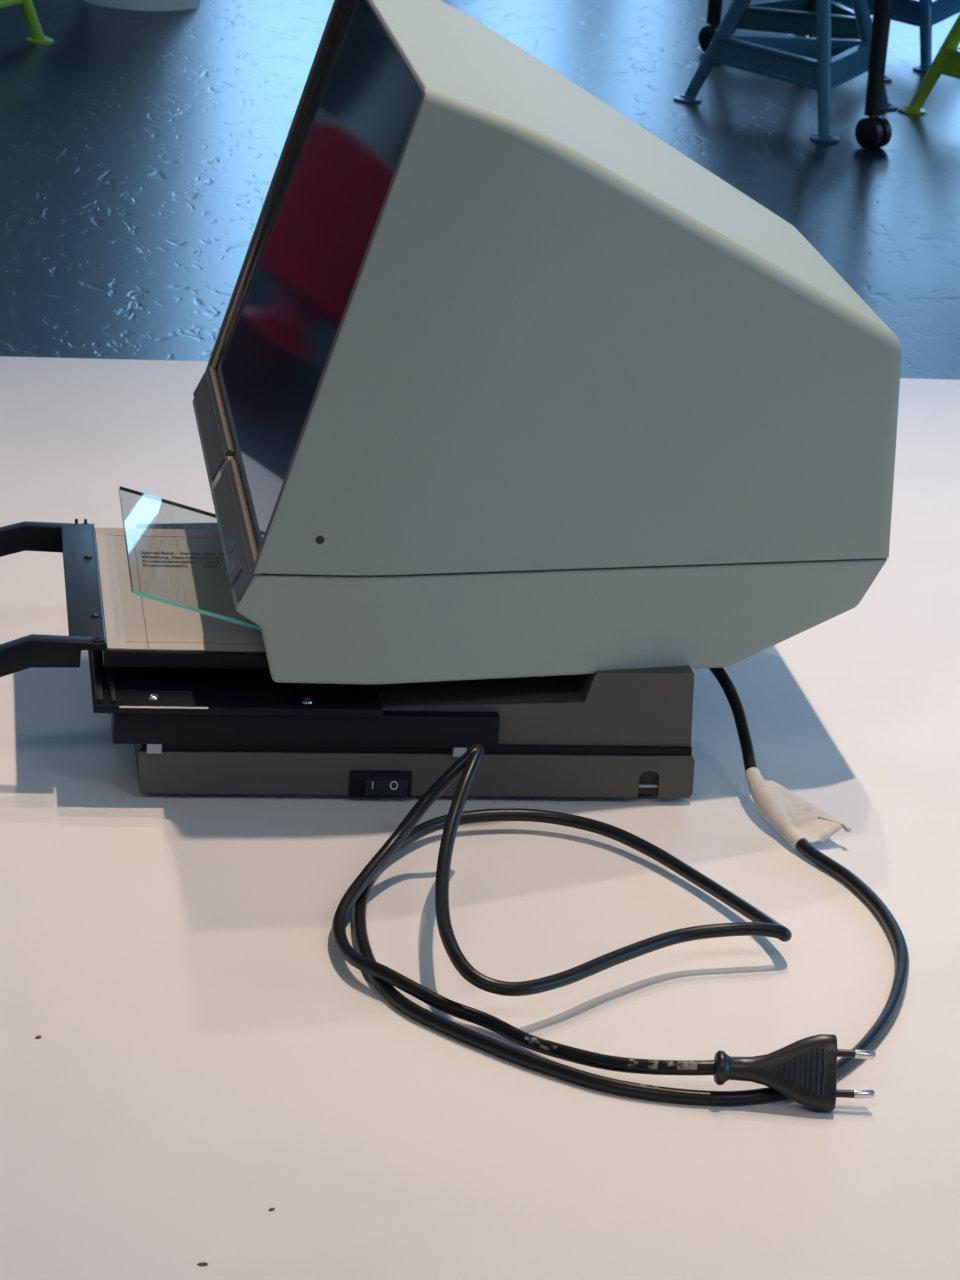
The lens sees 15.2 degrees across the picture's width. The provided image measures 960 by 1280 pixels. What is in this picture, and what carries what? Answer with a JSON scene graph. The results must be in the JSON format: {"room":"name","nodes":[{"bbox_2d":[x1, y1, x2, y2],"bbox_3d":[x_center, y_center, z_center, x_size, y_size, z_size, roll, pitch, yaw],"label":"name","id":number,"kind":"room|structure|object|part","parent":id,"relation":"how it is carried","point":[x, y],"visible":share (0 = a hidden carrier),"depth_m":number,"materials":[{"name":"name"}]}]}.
{"room":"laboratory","nodes":[
{"label":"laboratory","id":0,"kind":"room"},
{"bbox_2d":[0,0,959,379],"bbox_3d":[0.391,-0.074,4.942,11.500,0.100,16.000,1,19,-8],"label":"floor","id":1,"kind":"structure","parent":0,"point":[140,151],"depth_m":7.37,"materials":[{"name":"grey stone"}]},
{"bbox_2d":[0,0,53,44],"bbox_3d":[-1.187,-1.531,7.928,0.514,0.480,0.462,1,19,-8],"label":"metal stool","id":2,"kind":"object","parent":1,"relation":"on","point":[27,7],"visible":1,"depth_m":8.18,"materials":[{"name":"green paint"}]},
{"bbox_3d":[-1.072,-1.569,8.078,0.227,0.463,0.033,-12,24,-37],"label":"leg","id":3,"kind":"part","parent":2,"relation":"part of","materials":[{"name":"green paint"}]},
{"bbox_2d":[84,0,199,10],"bbox_3d":[-0.812,-1.793,8.761,0.370,0.472,0.370,3,19,-4],"label":"stool","id":4,"kind":"object","parent":1,"relation":"on","point":[142,5],"visible":1,"depth_m":8.71,"materials":[{"name":"white plastic"}]},
{"bbox_2d":[0,356,959,1279],"bbox_3d":[0.028,0.417,2.192,2.000,0.740,1.735,1,19,-8],"label":"work table","id":5,"kind":"object","parent":1,"relation":"on","point":[207,1059],"visible":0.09,"depth_m":1.78,"materials":[{"name":"white laminate"}]},
{"bbox_2d":[197,1262,207,1265],"bbox_3d":[-0.115,0.259,1.494,0.005,0.001,0.002,1,19,-8],"label":"crumb","id":6,"kind":"object","parent":5,"relation":"on","point":[202,1263],"visible":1,"depth_m":1.49,"materials":[{"name":"brown"}]},
{"bbox_2d":[0,0,901,797],"bbox_3d":[-0.072,-0.161,2.096,0.585,0.401,0.410,1,19,-8],"label":"reader","id":7,"kind":"object","parent":5,"relation":"on","point":[519,420],"visible":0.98,"depth_m":1.96,"materials":[{"name":"grey paint"}]},
{"bbox_2d":[0,519,268,676],"bbox_3d":[-0.206,-0.014,2.070,0.316,0.050,0.232,1,19,-8],"label":"tray","id":8,"kind":"object","parent":7,"relation":"on","point":[77,542],"depth_m":1.99,"materials":[{"name":"black metal"}]},
{"bbox_2d":[95,528,265,651],"bbox_3d":[-0.149,-0.030,2.074,0.138,0.001,0.215,1,19,-8],"label":"card","id":9,"kind":"object","parent":7,"relation":"on","point":[187,567],"visible":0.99,"depth_m":2.06,"materials":[{"name":"beige paper"}]},
{"bbox_3d":[-0.155,-0.045,2.081,0.102,0.031,0.194,1,19,-8],"label":"glass","id":10,"kind":"part","parent":7,"relation":"part of","materials":[{"name":"teal"}]},
{"bbox_3d":[-0.147,-0.004,2.072,0.158,0.004,0.252,1,19,-8],"label":"slide plate","id":11,"kind":"part","parent":7,"relation":"part of","materials":[{"name":"black metal"}]},
{"bbox_3d":[-0.096,0.045,1.978,0.212,0.019,0.024,1,19,-8],"label":"guide rail","id":12,"kind":"part","parent":7,"relation":"part of","materials":[{"name":"black metal"}]},
{"bbox_2d":[349,770,411,796],"bbox_3d":[-0.055,0.079,1.986,0.035,0.015,0.003,1,19,-8],"label":"switch","id":13,"kind":"object","parent":7,"relation":"attached to","point":[362,783],"depth_m":1.98,"materials":[{"name":"black plastic"}]},
{"bbox_2d":[205,0,901,574],"bbox_3d":[0.041,-0.222,2.091,0.366,0.268,0.410,1,19,-8],"label":"hood","id":14,"kind":"object","parent":7,"relation":"attached to","point":[481,318],"depth_m":1.94,"materials":[{"name":"grey plastic"}]},
{"bbox_3d":[0.094,0.078,2.012,0.014,0.018,0.001,1,19,-8],"label":"slot plate","id":15,"kind":"part","parent":7,"relation":"part of","materials":[{"name":"black"}]},
{"bbox_2d":[332,667,908,1111],"bbox_3d":[0.065,0.099,1.883,0.297,0.069,0.524,1,19,-8],"label":"power cable","id":16,"kind":"object","parent":5,"relation":"on","point":[806,1071],"visible":0.94,"depth_m":1.76,"materials":[{"name":"black rubber"}]},
{"bbox_2d":[674,0,897,142],"bbox_3d":[0.726,-1.363,7.812,0.514,0.480,0.462,1,19,-8],"label":"metal stool","id":17,"kind":"object","parent":1,"relation":"on","point":[823,63],"visible":0.84,"depth_m":7.90,"materials":[{"name":"blue paint"}]},
{"bbox_3d":[0.574,-1.406,7.924,0.227,0.463,0.033,12,21,21],"label":"leg","id":18,"kind":"part","parent":17,"relation":"part of","materials":[{"name":"blue paint"}]},
{"bbox_3d":[0.738,-1.326,7.726,0.033,0.463,0.227,1,19,-8],"label":"leg","id":19,"kind":"part","parent":17,"relation":"part of","materials":[{"name":"blue paint"}]},
{"bbox_3d":[0.841,-1.402,7.963,0.227,0.463,0.033,-12,24,-37],"label":"leg","id":20,"kind":"part","parent":17,"relation":"part of","materials":[{"name":"blue paint"}]},
{"bbox_2d":[698,0,892,148],"bbox_3d":[1.324,-1.594,8.192,1.387,0.740,1.207,-1,20,-14],"label":"desk","id":21,"kind":"object","parent":1,"relation":"on","point":[873,131],"visible":0.7,"depth_m":7.62,"materials":[{"name":"black metal"}]},
{"bbox_3d":[0.580,-1.782,8.523,0.048,0.647,0.047,1,19,-8],"label":"leg","id":22,"kind":"part","parent":21,"relation":"part of","materials":[{"name":"black metal"}]},
{"bbox_3d":[0.798,-1.690,8.397,0.013,0.720,0.012,1,19,-8],"label":"support rod","id":23,"kind":"part","parent":21,"relation":"part of","materials":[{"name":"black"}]},
{"bbox_3d":[0.853,-1.418,7.535,0.048,0.647,0.047,1,19,-8],"label":"leg","id":24,"kind":"part","parent":21,"relation":"part of","materials":[{"name":"black metal"}]},
{"bbox_2d":[715,0,891,81],"bbox_3d":[0.822,-1.558,8.477,0.406,0.422,0.453,20,25,38],"label":"metal stool","id":25,"kind":"object","parent":1,"relation":"on","point":[796,17],"visible":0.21,"depth_m":8.47,"materials":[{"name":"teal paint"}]},
{"bbox_3d":[0.652,-1.562,8.470,0.199,0.408,0.029,-2,20,-17],"label":"leg","id":26,"kind":"part","parent":25,"relation":"part of","materials":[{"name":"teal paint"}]},
{"bbox_2d":[786,0,959,72],"bbox_3d":[1.053,-1.651,8.698,0.514,0.480,0.462,1,19,-8],"label":"metal stool","id":27,"kind":"object","parent":1,"relation":"on","point":[924,14],"visible":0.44,"depth_m":8.63,"materials":[{"name":"blue paint"}]},
{"bbox_3d":[1.065,-1.613,8.611,0.033,0.463,0.227,1,19,-8],"label":"leg","id":28,"kind":"part","parent":27,"relation":"part of","materials":[{"name":"blue paint"}]},
{"bbox_2d":[898,14,959,114],"bbox_3d":[1.232,-1.343,7.853,0.514,0.480,0.462,1,19,-8],"label":"metal stool","id":29,"kind":"object","parent":1,"relation":"on","point":[946,62],"visible":1,"depth_m":8.01,"materials":[{"name":"green paint"}]}
]}

